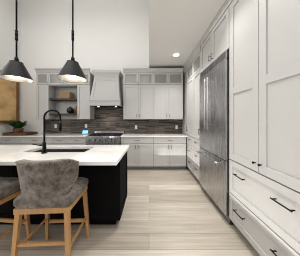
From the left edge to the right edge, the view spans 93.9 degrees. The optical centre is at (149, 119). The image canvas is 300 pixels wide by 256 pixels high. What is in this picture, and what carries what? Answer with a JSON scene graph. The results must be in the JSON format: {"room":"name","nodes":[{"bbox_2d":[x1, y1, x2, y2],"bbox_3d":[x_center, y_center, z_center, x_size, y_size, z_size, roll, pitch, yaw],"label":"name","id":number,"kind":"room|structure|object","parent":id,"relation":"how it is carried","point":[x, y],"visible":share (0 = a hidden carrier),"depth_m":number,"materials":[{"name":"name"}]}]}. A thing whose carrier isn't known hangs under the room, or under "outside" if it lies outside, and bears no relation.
{"room":"kitchen","nodes":[
{"label":"kitchen","id":0,"kind":"room"},
{"bbox_2d":[0,0,19,135],"bbox_3d":[-4.000,-1.470,0.100,0.100,5.600,8.400,0,0,0],"label":"wall","id":1,"kind":"structure","parent":0,"point":[7,30],"depth_m":3.90,"materials":[{"name":"paint"}]},
{"bbox_2d":[0,70,19,122],"bbox_3d":[-3.925,-0.610,3.410,0.045,1.400,1.620,0,0,0],"label":"framed art","id":2,"kind":"object","parent":1,"relation":"attached to","point":[9,100],"visible":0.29,"depth_m":3.94,"materials":[{"name":"brown wood"}]},
{"bbox_2d":[20,0,148,133],"bbox_3d":[-1.153,-1.470,4.350,5.795,5.600,0.100,0,0,0],"label":"wall","id":3,"kind":"structure","parent":0,"point":[111,34],"depth_m":4.30,"materials":[{"name":"paint"}]},
{"bbox_2d":[34,68,57,118],"bbox_3d":[-3.015,-0.735,4.118,0.350,1.430,0.336,0,0,0],"label":"upper cabinet","id":4,"kind":"object","parent":3,"relation":"attached to","point":[46,97],"depth_m":3.96,"materials":[{"name":"paint"}]},
{"bbox_2d":[50,68,65,87],"bbox_3d":[-2.638,-1.215,4.118,0.501,0.470,0.336,0,0,0],"label":"upper cabinet","id":5,"kind":"object","parent":3,"relation":"attached to","point":[50,86],"depth_m":3.96,"materials":[{"name":"paint"}]},
{"bbox_2d":[60,92,72,97],"bbox_3d":[-2.420,-0.716,4.118,0.280,0.200,0.216,0,0,0],"label":"box","id":6,"kind":"object","parent":5,"relation":"in","point":[66,94],"visible":0.69,"depth_m":4.01,"materials":[{"name":"beige wood"}]},
{"bbox_2d":[66,81,77,87],"bbox_3d":[-2.232,-1.215,4.118,0.501,0.470,0.336,0,0,0],"label":"upper cabinet","id":7,"kind":"object","parent":3,"relation":"attached to","point":[68,84],"depth_m":3.96,"materials":[{"name":"paint"}]},
{"bbox_2d":[78,68,93,118],"bbox_3d":[-1.850,-0.735,4.118,0.360,1.430,0.336,0,0,0],"label":"upper cabinet","id":8,"kind":"object","parent":3,"relation":"attached to","point":[85,111],"depth_m":3.96,"materials":[{"name":"paint"}]},
{"bbox_2d":[66,107,73,112],"bbox_3d":[-2.320,-0.286,4.120,0.200,0.200,0.200,0,0,0],"label":"round vase","id":9,"kind":"object","parent":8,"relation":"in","point":[70,110],"visible":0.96,"depth_m":4.06,"materials":[{"name":"black ceramic"}]},
{"bbox_2d":[88,70,122,106],"bbox_3d":[-1.205,-0.890,4.019,0.865,1.020,0.535,0,0,0],"label":"range hood","id":10,"kind":"object","parent":3,"relation":"attached to","point":[106,91],"visible":0.98,"depth_m":3.89,"materials":[{"name":"paint"}]},
{"bbox_2d":[45,107,181,133],"bbox_3d":[-1.086,-0.008,4.293,4.208,0.844,0.011,0,0,0],"label":"tile backsplash","id":11,"kind":"structure","parent":3,"relation":"attached to","point":[108,119],"depth_m":4.29,"materials":[{"name":"tile"}]},
{"bbox_2d":[123,68,154,118],"bbox_3d":[-0.277,-0.735,4.118,0.906,1.430,0.336,0,0,0],"label":"upper cabinet","id":12,"kind":"object","parent":3,"relation":"attached to","point":[152,93],"depth_m":3.96,"materials":[{"name":"paint"}]},
{"bbox_2d":[155,68,182,118],"bbox_3d":[0.507,-0.735,4.118,0.906,1.430,0.336,0,0,0],"label":"upper cabinet","id":13,"kind":"object","parent":3,"relation":"attached to","point":[168,81],"depth_m":3.96,"materials":[{"name":"paint"}]},
{"bbox_2d":[0,166,259,255],"bbox_3d":[-1.153,1.370,0.150,5.795,0.080,8.500,0,0,0],"label":"floor","id":14,"kind":"structure","parent":0,"point":[170,212],"depth_m":1.70,"materials":[{"name":"beige wood"}]},
{"bbox_2d":[0,137,19,144],"bbox_3d":[-3.665,0.888,3.983,0.560,0.884,0.606,0,0,0],"label":"base cabinet","id":15,"kind":"object","parent":14,"relation":"on","point":[3,140],"depth_m":3.68,"materials":[{"name":"paint"}]},
{"bbox_2d":[0,177,31,240],"bbox_3d":[-1.576,0.829,1.340,0.538,1.005,0.546,0,0,0],"label":"bar stool","id":16,"kind":"object","parent":14,"relation":"on","point":[10,189],"visible":0.56,"depth_m":1.41,"materials":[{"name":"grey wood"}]},
{"bbox_2d":[20,137,51,144],"bbox_3d":[-2.996,0.888,3.983,0.900,0.884,0.606,0,0,0],"label":"base cabinet","id":17,"kind":"object","parent":14,"relation":"on","point":[39,140],"depth_m":3.68,"materials":[{"name":"paint"}]},
{"bbox_2d":[0,134,88,136],"bbox_3d":[-2.799,0.430,3.971,2.294,0.030,0.632,0,0,0],"label":"countertop","id":18,"kind":"structure","parent":17,"relation":"on","point":[61,135],"depth_m":3.75,"materials":[{"name":"white stone"}]},
{"bbox_2d":[2,131,37,135],"bbox_3d":[-3.590,0.371,3.920,0.620,0.085,0.400,0,0,0],"label":"wood tray","id":19,"kind":"object","parent":18,"relation":"on","point":[18,134],"visible":0.94,"depth_m":3.72,"materials":[{"name":"brown wood"}]},
{"bbox_2d":[7,120,27,132],"bbox_3d":[-3.663,0.194,3.928,0.467,0.403,0.562,0,0,0],"label":"potted plant","id":20,"kind":"object","parent":19,"relation":"on","point":[17,126],"visible":0.98,"depth_m":3.83,"materials":[{"name":"green plant"}]},
{"bbox_2d":[11,159,89,255],"bbox_3d":[-0.893,0.829,1.335,0.531,1.005,0.534,0,0,0],"label":"bar stool","id":21,"kind":"object","parent":14,"relation":"on","point":[48,187],"visible":1,"depth_m":1.15,"materials":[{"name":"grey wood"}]},
{"bbox_2d":[52,137,67,144],"bbox_3d":[-2.380,0.888,3.983,0.454,0.884,0.606,0,0,0],"label":"base cabinet","id":22,"kind":"object","parent":14,"relation":"on","point":[55,140],"depth_m":3.68,"materials":[{"name":"paint"}]},
{"bbox_2d":[0,153,126,224],"bbox_3d":[-1.657,0.894,2.000,2.605,0.874,0.580,0,0,0],"label":"kitchen island","id":23,"kind":"object","parent":14,"relation":"on","point":[103,169],"depth_m":1.72,"materials":[{"name":"black wood"}]},
{"bbox_2d":[0,145,127,164],"bbox_3d":[-1.663,0.435,1.860,2.676,0.040,0.920,0,0,0],"label":"island countertop","id":24,"kind":"structure","parent":23,"relation":"on","point":[93,154],"depth_m":1.68,"materials":[{"name":"white stone"}]},
{"bbox_2d":[32,109,61,153],"bbox_3d":[-1.311,0.139,1.814,0.261,0.551,0.193,0,0,0],"label":"faucet","id":25,"kind":"object","parent":24,"relation":"on","point":[43,144],"visible":1,"depth_m":1.74,"materials":[{"name":"black metal"}]},
{"bbox_2d":[32,149,83,152],"bbox_3d":[-1.250,0.562,2.000,0.844,0.240,0.404,0,0,0],"label":"sink","id":26,"kind":"object","parent":24,"relation":"in","point":[33,150],"depth_m":2.03,"materials":[{"name":"black metal"}]},
{"bbox_2d":[68,137,85,144],"bbox_3d":[-1.903,0.888,3.983,0.500,0.884,0.606,0,0,0],"label":"base cabinet","id":27,"kind":"object","parent":14,"relation":"on","point":[71,140],"depth_m":3.68,"materials":[{"name":"paint"}]},
{"bbox_2d":[85,131,123,144],"bbox_3d":[-1.200,0.835,3.934,0.890,0.990,0.704,0,0,0],"label":"range","id":28,"kind":"object","parent":14,"relation":"on","point":[105,138],"visible":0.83,"depth_m":3.64,"materials":[{"name":"silver metal"}]},
{"bbox_2d":[121,137,156,168],"bbox_3d":[-0.286,0.888,3.983,0.923,0.884,0.606,0,0,0],"label":"base cabinet","id":29,"kind":"object","parent":14,"relation":"on","point":[156,152],"depth_m":3.69,"materials":[{"name":"paint"}]},
{"bbox_2d":[120,134,186,136],"bbox_3d":[0.124,0.430,3.971,1.745,0.030,0.632,0,0,0],"label":"countertop","id":30,"kind":"structure","parent":29,"relation":"on","point":[153,135],"depth_m":3.75,"materials":[{"name":"white stone"}]},
{"bbox_2d":[157,137,186,168],"bbox_3d":[0.525,0.888,3.983,0.943,0.884,0.606,0,0,0],"label":"base cabinet","id":31,"kind":"object","parent":14,"relation":"on","point":[171,151],"depth_m":3.69,"materials":[{"name":"paint"}]},
{"bbox_2d":[182,43,200,179],"bbox_3d":[1.303,-0.094,3.506,0.676,2.848,1.582,0,0,0],"label":"tall cabinet","id":32,"kind":"object","parent":14,"relation":"on","point":[191,79],"visible":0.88,"depth_m":3.23,"materials":[{"name":"paint"}]},
{"bbox_2d":[197,49,234,224],"bbox_3d":[1.254,0.217,2.235,0.715,2.225,0.922,0,0,0],"label":"refrigerator","id":33,"kind":"object","parent":14,"relation":"on","point":[213,152],"visible":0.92,"depth_m":2.04,"materials":[{"name":"silver metal"}]},
{"bbox_2d":[227,0,299,255],"bbox_3d":[1.321,-0.094,1.281,0.641,2.848,0.947,0,0,0],"label":"tall cabinet","id":34,"kind":"object","parent":14,"relation":"on","point":[264,125],"visible":1,"depth_m":1.19,"materials":[{"name":"paint"}]},
{"bbox_2d":[149,0,225,67],"bbox_3d":[0.823,-1.580,0.150,1.645,0.120,8.300,0,0,0],"label":"ceiling","id":35,"kind":"structure","parent":0,"point":[179,26],"depth_m":2.30,"materials":[{"name":"paint"}]},
{"bbox_2d":[199,0,228,71],"bbox_3d":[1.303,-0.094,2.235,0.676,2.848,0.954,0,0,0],"label":"upper cabinet","id":36,"kind":"object","parent":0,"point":[214,42],"visible":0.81,"depth_m":2.11,"materials":[{"name":"paint"}]},
{"bbox_3d":[-1.152,-4.320,0.150,5.795,0.100,8.500,0,0,0],"label":"ceiling","id":37,"kind":"structure","parent":0,"visible":0},
{"bbox_2d":[0,0,33,82],"bbox_3d":[-1.790,-2.409,1.890,0.364,3.718,0.364,0,0,0],"label":"pendant light","id":38,"kind":"object","parent":37,"relation":"hanging from","point":[15,70],"visible":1,"depth_m":1.88,"materials":[{"name":"black metal"}]},
{"bbox_2d":[57,0,86,82],"bbox_3d":[-1.030,-2.409,1.890,0.364,3.718,0.364,0,0,0],"label":"pendant light","id":39,"kind":"object","parent":37,"relation":"hanging from","point":[71,70],"visible":1,"depth_m":1.87,"materials":[{"name":"black metal"}]}
]}

